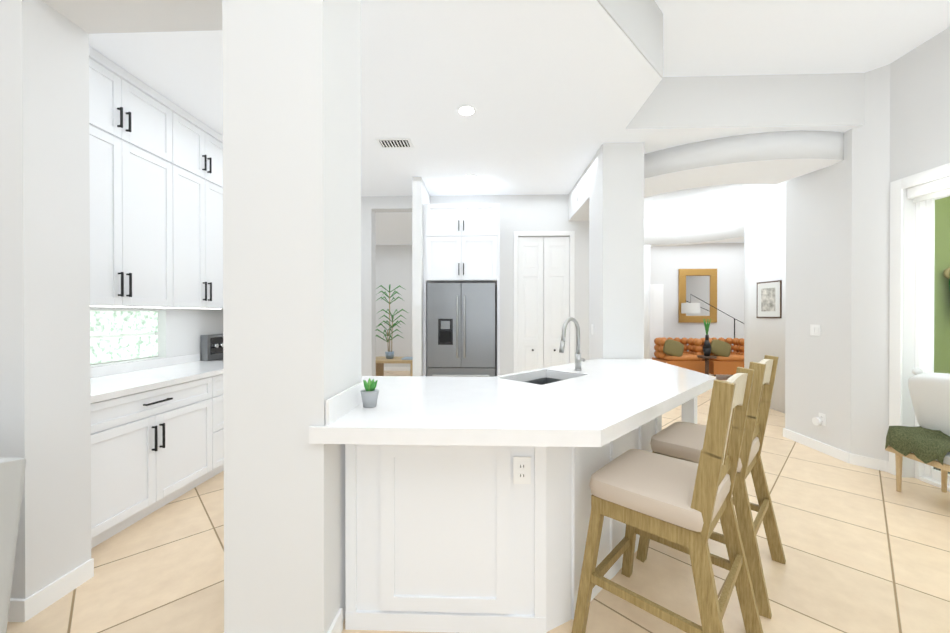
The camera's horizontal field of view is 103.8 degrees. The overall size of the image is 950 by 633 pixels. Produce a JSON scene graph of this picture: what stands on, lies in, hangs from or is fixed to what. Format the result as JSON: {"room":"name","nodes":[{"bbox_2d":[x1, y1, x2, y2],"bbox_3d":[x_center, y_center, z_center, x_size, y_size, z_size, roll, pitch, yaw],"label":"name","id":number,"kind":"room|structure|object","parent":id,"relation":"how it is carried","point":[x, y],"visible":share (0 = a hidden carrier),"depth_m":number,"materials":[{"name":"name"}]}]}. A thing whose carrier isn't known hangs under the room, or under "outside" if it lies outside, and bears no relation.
{"room":"kitchen","nodes":[
{"label":"kitchen","id":0,"kind":"room"},
{"bbox_2d":[0,0,221,598],"bbox_3d":[-3.034,-0.415,1.849,4.085,3.570,0.280,0,0,2],"label":"wall","id":1,"kind":"structure","parent":0,"point":[45,408],"depth_m":1.77,"materials":[{"name":"white paint"}]},
{"bbox_2d":[8,595,32,621],"bbox_3d":[-3.549,1.323,1.727,3.064,0.095,0.014,0,0,2],"label":"baseboard","id":2,"kind":"structure","parent":1,"relation":"attached to","point":[31,606],"depth_m":1.67,"materials":[{"name":"white wood"}]},
{"bbox_2d":[32,558,93,616],"bbox_3d":[-2.020,1.323,1.826,0.014,0.095,0.274,0,0,2],"label":"baseboard","id":3,"kind":"structure","parent":1,"relation":"attached to","point":[51,593],"depth_m":1.82,"materials":[{"name":"white wood"}]},
{"bbox_2d":[90,307,222,367],"bbox_3d":[-2.861,-0.199,3.825,0.200,3.120,3.680,0,0,2],"label":"wall","id":4,"kind":"structure","parent":0,"point":[180,332],"depth_m":3.50,"materials":[{"name":"white paint"}]},
{"bbox_2d":[90,310,157,364],"bbox_3d":[-2.899,0.156,2.828,0.090,0.416,1.036,0,0,2],"label":"window","id":5,"kind":"structure","parent":4,"relation":"in","point":[119,335],"depth_m":3.01,"materials":[{"name":"white glass"}]},
{"bbox_2d":[89,46,180,308],"bbox_3d":[-2.626,-0.899,2.633,0.332,1.652,0.898,0,0,2],"label":"upper cabinet","id":6,"kind":"object","parent":4,"relation":"attached to","point":[156,235],"depth_m":2.68,"materials":[{"name":"white wood"}]},
{"bbox_2d":[90,354,200,377],"bbox_3d":[-2.782,0.408,2.875,0.011,0.075,1.700,0,0,2],"label":"backsplash","id":7,"kind":"structure","parent":4,"relation":"attached to","point":[95,372],"depth_m":3.08,"materials":[{"name":"white stone"}]},
{"bbox_2d":[181,108,222,308],"bbox_3d":[-2.603,-0.903,3.340,0.332,1.652,0.748,0,0,2],"label":"upper cabinet","id":8,"kind":"object","parent":4,"relation":"attached to","point":[201,145],"depth_m":3.32,"materials":[{"name":"white wood"}]},
{"bbox_2d":[201,334,222,360],"bbox_3d":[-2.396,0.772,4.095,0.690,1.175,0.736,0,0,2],"label":"toaster","id":9,"kind":"object","parent":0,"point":[211,347],"visible":0.12,"depth_m":3.79,"materials":[{"name":"silver metal"}]},
{"bbox_2d":[222,0,360,632],"bbox_3d":[-0.793,-0.189,1.696,0.405,3.120,0.440,0,0,2],"label":"pillar","id":10,"kind":"structure","parent":0,"point":[291,217],"depth_m":1.48,"materials":[{"name":"white paint"}]},
{"bbox_2d":[409,177,432,375],"bbox_3d":[-0.715,-0.204,5.015,0.110,3.120,0.720,0,0,2],"label":"wall","id":11,"kind":"structure","parent":0,"point":[420,196],"depth_m":4.66,"materials":[{"name":"white paint"}]},
{"bbox_2d":[361,194,588,375],"bbox_3d":[-0.534,-0.206,5.489,4.340,3.120,0.200,0,0,2],"label":"wall","id":12,"kind":"structure","parent":0,"point":[529,213],"depth_m":5.36,"materials":[{"name":"white paint"}]},
{"bbox_2d":[518,237,568,371],"bbox_3d":[0.988,0.099,5.370,0.737,2.486,0.060,0,0,2],"label":"bifold pantry door","id":13,"kind":"structure","parent":12,"relation":"in","point":[530,295],"depth_m":5.37,"materials":[{"name":"white wood"}]},
{"bbox_2d":[514,231,574,372],"bbox_3d":[0.987,0.070,5.332,0.865,2.570,0.016,0,0,2],"label":"door frame","id":14,"kind":"structure","parent":12,"relation":"attached to","point":[571,234],"depth_m":5.32,"materials":[{"name":"white wood"}]},
{"bbox_2d":[89,0,864,244],"bbox_3d":[1.440,-1.980,5.263,13.200,0.470,8.024,0,0,2],"label":"ceiling","id":15,"kind":"structure","parent":0,"point":[556,94],"depth_m":3.09,"materials":[{"name":"white paint"}]},
{"bbox_2d":[375,138,413,147],"bbox_3d":[-0.802,-1.731,3.730,0.340,0.014,0.200,0,0,2],"label":"ceiling vent","id":16,"kind":"object","parent":15,"relation":"in","point":[394,142],"visible":1,"depth_m":3.70,"materials":[{"name":"white metal"}]},
{"bbox_2d":[456,105,476,115],"bbox_3d":[-0.072,-1.732,3.135,0.170,0.008,0.170,0,0,2],"label":"recessed light","id":17,"kind":"object","parent":15,"relation":"in","point":[466,110],"visible":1,"depth_m":3.12,"materials":[{"name":"white"}]},
{"bbox_2d":[6,371,949,632],"bbox_3d":[0.999,1.410,4.054,14.000,0.100,15.500,0,0,2],"label":"floor","id":18,"kind":"structure","parent":0,"point":[866,550],"depth_m":2.03,"materials":[{"name":"tile"}]},
{"bbox_2d":[0,458,25,632],"bbox_3d":[-2.770,0.921,0.975,2.070,0.905,0.998,0,0,2],"label":"sofa","id":19,"kind":"object","parent":18,"relation":"on","point":[12,472],"visible":1,"depth_m":1.38,"materials":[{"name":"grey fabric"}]},
{"bbox_2d":[91,378,216,548],"bbox_3d":[-2.480,0.927,2.537,0.632,0.880,1.040,0,0,2],"label":"base cabinet","id":20,"kind":"object","parent":18,"relation":"on","point":[152,448],"depth_m":2.47,"materials":[{"name":"white wood"}]},
{"bbox_2d":[90,362,222,401],"bbox_3d":[-2.463,0.465,2.865,0.650,0.040,1.700,0,0,2],"label":"countertop","id":21,"kind":"structure","parent":20,"relation":"on","point":[108,386],"depth_m":2.68,"materials":[{"name":"white stone"}]},
{"bbox_2d":[217,374,223,473],"bbox_3d":[-2.453,0.923,3.358,0.632,0.880,0.718,0,0,2],"label":"base cabinet","id":22,"kind":"object","parent":18,"relation":"on","point":[220,393],"depth_m":3.15,"materials":[{"name":"white wood"}]},
{"bbox_2d":[376,285,412,375],"bbox_3d":[-1.664,0.341,7.844,1.075,2.004,0.735,0,0,2],"label":"wood table","id":23,"kind":"object","parent":18,"relation":"on","point":[388,358],"visible":0.65,"depth_m":7.79,"materials":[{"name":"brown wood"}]},
{"bbox_2d":[401,357,412,359],"bbox_3d":[-1.369,0.870,7.768,0.260,0.023,0.330,0,0,2],"label":"book","id":24,"kind":"object","parent":23,"relation":"on","point":[404,358],"depth_m":7.62,"materials":[{"name":"white paper"}]},
{"bbox_2d":[427,283,494,376],"bbox_3d":[-0.165,0.464,4.989,0.860,1.785,0.700,0,0,2],"label":"fridge","id":25,"kind":"object","parent":18,"relation":"on","point":[460,329],"visible":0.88,"depth_m":4.70,"materials":[{"name":"grey metal"}]},
{"bbox_2d":[423,203,499,375],"bbox_3d":[-0.164,-0.044,5.043,0.980,2.800,0.659,0,0,2],"label":"tall cabinet","id":26,"kind":"object","parent":18,"relation":"on","point":[461,243],"visible":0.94,"depth_m":4.75,"materials":[{"name":"white"}]},
{"bbox_2d":[345,445,651,632],"bbox_3d":[0.309,0.928,2.659,2.553,0.875,2.131,0,0,2],"label":"kitchen island","id":27,"kind":"object","parent":18,"relation":"on","point":[467,504],"depth_m":1.62,"materials":[{"name":"white wood"}]},
{"bbox_2d":[309,357,715,448],"bbox_3d":[0.351,0.459,2.588,2.702,0.065,2.336,0,0,2],"label":"island countertop","id":28,"kind":"structure","parent":27,"relation":"on","point":[595,403],"depth_m":1.82,"materials":[{"name":"white stone"}]},
{"bbox_2d":[360,378,378,407],"bbox_3d":[-0.502,0.361,1.778,0.086,0.135,0.085,0,0,2],"label":"succulent pot","id":29,"kind":"object","parent":28,"relation":"on","point":[369,394],"visible":1,"depth_m":1.75,"materials":[{"name":"grey ceramic"}]},
{"bbox_2d":[572,367,762,632],"bbox_3d":[0.826,0.798,1.595,0.599,1.160,0.572,0,0,44],"label":"stool","id":30,"kind":"object","parent":18,"relation":"on","point":[683,506],"visible":1,"depth_m":1.49,"materials":[{"name":"brown wood"}]},
{"bbox_2d":[652,337,704,373],"bbox_3d":[4.470,0.909,8.248,0.970,0.865,0.793,0,0,2],"label":"tufted armchair","id":31,"kind":"object","parent":18,"relation":"on","point":[672,351],"visible":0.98,"depth_m":7.94,"materials":[{"name":"orange leather"}]},
{"bbox_2d":[663,339,683,356],"bbox_3d":[4.251,0.683,7.975,0.433,0.384,0.221,0,0,2],"label":"armchair pillow","id":32,"kind":"object","parent":31,"relation":"on","point":[671,348],"depth_m":7.92,"materials":[{"name":"green fabric"}]},
{"bbox_2d":[697,319,716,374],"bbox_3d":[4.739,0.694,7.609,0.340,1.301,0.340,0,0,2],"label":"round side table","id":33,"kind":"object","parent":18,"relation":"on","point":[707,356],"visible":0.94,"depth_m":7.58,"materials":[{"name":"brown wood"}]},
{"bbox_2d":[703,319,711,355],"bbox_3d":[4.739,0.423,7.608,0.160,0.760,0.156,0,0,2],"label":"vase","id":34,"kind":"object","parent":33,"relation":"on","point":[707,348],"depth_m":7.58,"materials":[{"name":"black ceramic"}]},
{"bbox_2d":[636,355,785,618],"bbox_3d":[1.322,0.795,2.087,0.572,1.160,0.599,0,0,-45],"label":"stool","id":35,"kind":"object","parent":18,"relation":"on","point":[682,440],"visible":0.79,"depth_m":1.97,"materials":[{"name":"brown wood"}]},
{"bbox_2d":[681,294,743,337],"bbox_3d":[5.609,0.411,8.634,1.670,1.857,0.550,0,0,2],"label":"arc floor lamp","id":36,"kind":"object","parent":18,"relation":"on","point":[690,307],"visible":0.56,"depth_m":8.45,"materials":[{"name":"black"}]},
{"bbox_2d":[700,337,743,376],"bbox_3d":[5.460,0.909,8.215,0.970,0.865,0.793,0,0,2],"label":"tufted armchair","id":37,"kind":"object","parent":18,"relation":"on","point":[727,361],"visible":0.73,"depth_m":7.87,"materials":[{"name":"orange leather"}]},
{"bbox_2d":[711,339,730,356],"bbox_3d":[5.231,0.683,7.943,0.433,0.384,0.221,0,0,2],"label":"armchair pillow","id":38,"kind":"object","parent":37,"relation":"on","point":[720,348],"depth_m":7.88,"materials":[{"name":"green fabric"}]},
{"bbox_2d":[885,368,949,492],"bbox_3d":[3.432,0.889,2.072,0.472,0.960,1.804,0,0,2],"label":"chair","id":39,"kind":"object","parent":18,"relation":"on","point":[927,441],"visible":1,"depth_m":2.80,"materials":[{"name":"green fabric"}]},
{"bbox_2d":[885,426,949,464],"bbox_3d":[3.430,0.952,2.753,0.424,0.203,0.384,0,0,2],"label":"throw","id":40,"kind":"object","parent":39,"relation":"on","point":[929,445],"depth_m":2.77,"materials":[{"name":"green fabric"}]},
{"bbox_2d":[908,368,949,435],"bbox_3d":[3.538,0.653,2.622,0.297,0.493,0.694,0,0,2],"label":"pillow","id":41,"kind":"object","parent":39,"relation":"on","point":[929,392],"depth_m":2.80,"materials":[{"name":"white fabric"}]},
{"bbox_2d":[376,243,744,366],"bbox_3d":[1.670,-0.448,9.177,13.000,3.570,0.200,0,0,2],"label":"wall","id":42,"kind":"structure","parent":0,"point":[394,265],"depth_m":8.96,"materials":[{"name":"white paint"}]},
{"bbox_2d":[326,381,364,424],"bbox_3d":[-0.577,0.380,1.699,0.015,0.100,0.444,0,0,2],"label":"backsplash","id":43,"kind":"structure","parent":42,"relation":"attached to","point":[340,404],"depth_m":1.62,"materials":[{"name":"white stone"}]},
{"bbox_2d":[384,367,409,370],"bbox_3d":[1.367,1.290,9.088,12.400,0.095,0.014,0,0,2],"label":"baseboard","id":44,"kind":"structure","parent":42,"relation":"attached to","point":[385,368],"depth_m":9.19,"materials":[{"name":"white wood"}]},
{"bbox_2d":[650,284,663,358],"bbox_3d":[4.289,0.278,8.965,0.490,2.120,0.049,0,0,2],"label":"room door","id":45,"kind":"structure","parent":42,"relation":"in","point":[656,310],"depth_m":8.94,"materials":[{"name":"white wood"}]},
{"bbox_2d":[678,269,716,322],"bbox_3d":[5.339,-0.497,8.928,0.890,1.290,0.047,0,0,2],"label":"mirror","id":46,"kind":"object","parent":42,"relation":"attached to","point":[701,284],"visible":1,"depth_m":8.92,"materials":[{"name":"brown"}]},
{"bbox_2d":[568,165,588,220],"bbox_3d":[1.466,-1.563,4.771,0.296,0.400,1.090,0,0,2],"label":"beam","id":47,"kind":"structure","parent":0,"point":[579,210],"depth_m":4.75,"materials":[{"name":"white paint"}]},
{"bbox_2d":[589,142,643,359],"bbox_3d":[1.494,-0.200,3.981,0.406,3.120,0.500,0,0,2],"label":"pillar","id":48,"kind":"structure","parent":0,"point":[616,244],"depth_m":3.73,"materials":[{"name":"white paint"}]},
{"bbox_2d":[591,324,593,334],"bbox_3d":[1.288,0.140,4.089,0.008,0.115,0.075,0,0,2],"label":"light switch","id":49,"kind":"object","parent":48,"relation":"attached to","point":[592,329],"visible":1,"depth_m":4.07,"materials":[{"name":"white plastic"}]},
{"bbox_2d":[577,131,843,412],"bbox_3d":[2.909,-0.195,5.139,3.175,3.100,3.290,0,0,2],"label":"wall","id":50,"kind":"structure","parent":0,"point":[775,158],"depth_m":5.23,"materials":[{"name":"white paint"}]},
{"bbox_2d":[757,280,781,317],"bbox_3d":[4.312,-0.246,5.473,0.011,0.540,0.420,0,0,-4],"label":"framed picture","id":51,"kind":"object","parent":50,"relation":"attached to","point":[769,299],"visible":1,"depth_m":5.45,"materials":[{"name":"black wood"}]},
{"bbox_2d":[654,0,949,76],"bbox_3d":[1.371,-2.266,3.175,13.200,0.120,12.200,0,0,2],"label":"ceiling","id":52,"kind":"structure","parent":0,"point":[735,37],"depth_m":2.91,"materials":[{"name":"white paint"}]},
{"bbox_2d":[785,27,949,477],"bbox_3d":[3.586,-0.409,0.603,0.400,3.570,7.190,0,0,2],"label":"wall","id":53,"kind":"structure","parent":0,"point":[837,258],"depth_m":3.39,"materials":[{"name":"white paint"}]},
{"bbox_2d":[810,325,820,335],"bbox_3d":[3.487,0.141,3.816,0.008,0.115,0.121,0,0,2],"label":"light switch","id":54,"kind":"object","parent":53,"relation":"attached to","point":[815,330],"visible":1,"depth_m":3.81,"materials":[{"name":"white plastic"}]},
{"bbox_2d":[812,413,825,425],"bbox_3d":[3.467,1.038,3.757,0.043,0.128,0.108,0,0,2],"label":"outlet","id":55,"kind":"object","parent":53,"relation":"attached to","point":[816,421],"depth_m":3.74,"materials":[{"name":"white plastic"}]},
{"bbox_2d":[783,428,875,469],"bbox_3d":[3.493,1.314,3.746,0.034,0.095,0.958,0,0,2],"label":"baseboard","id":56,"kind":"structure","parent":53,"relation":"attached to","point":[854,459],"depth_m":3.63,"materials":[{"name":"white wood"}]},
{"bbox_2d":[865,456,888,472],"bbox_3d":[3.606,1.316,3.304,0.040,0.095,0.295,0,0,2],"label":"baseboard","id":57,"kind":"structure","parent":53,"relation":"attached to","point":[882,465],"depth_m":3.29,"materials":[{"name":"white wood"}]},
{"bbox_2d":[889,163,949,475],"bbox_3d":[3.558,0.106,1.532,0.018,2.530,3.420,0,0,2],"label":"door frame","id":58,"kind":"structure","parent":53,"relation":"attached to","point":[897,187],"depth_m":3.18,"materials":[{"name":"white wood"}]},
{"bbox_2d":[907,177,949,202],"bbox_3d":[3.617,-1.002,1.529,0.070,0.126,3.208,0,0,2],"label":"roller blinds","id":59,"kind":"object","parent":53,"relation":"attached to","point":[930,190],"visible":0.98,"depth_m":2.98,"materials":[{"name":"white fabric"}]},
{"bbox_2d":[915,194,949,491],"bbox_3d":[3.702,0.153,1.528,0.100,2.437,3.234,0,0,2],"label":"sliding patio door","id":60,"kind":"structure","parent":53,"relation":"in","point":[924,295],"depth_m":3.10,"materials":[{"name":"white"}]},
{"bbox_3d":[5.828,1.438,0.042,4.080,0.080,7.800,0,0,2],"label":"ground","id":61,"kind":"structure","parent":0,"visible":0},
{"bbox_2d":[934,196,949,373],"bbox_3d":[5.106,-0.419,3.885,2.360,3.560,0.130,0,0,2],"label":"wall","id":62,"kind":"structure","parent":61,"relation":"on","point":[940,251],"depth_m":3.82,"materials":[{"name":"green paint"}]},
{"bbox_2d":[943,267,949,291],"bbox_3d":[4.921,-0.219,3.763,0.298,0.600,0.082,0,0,2],"label":"hanging plant","id":63,"kind":"object","parent":62,"relation":"hanging from","point":[946,273],"depth_m":3.78,"materials":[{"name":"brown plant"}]}
]}

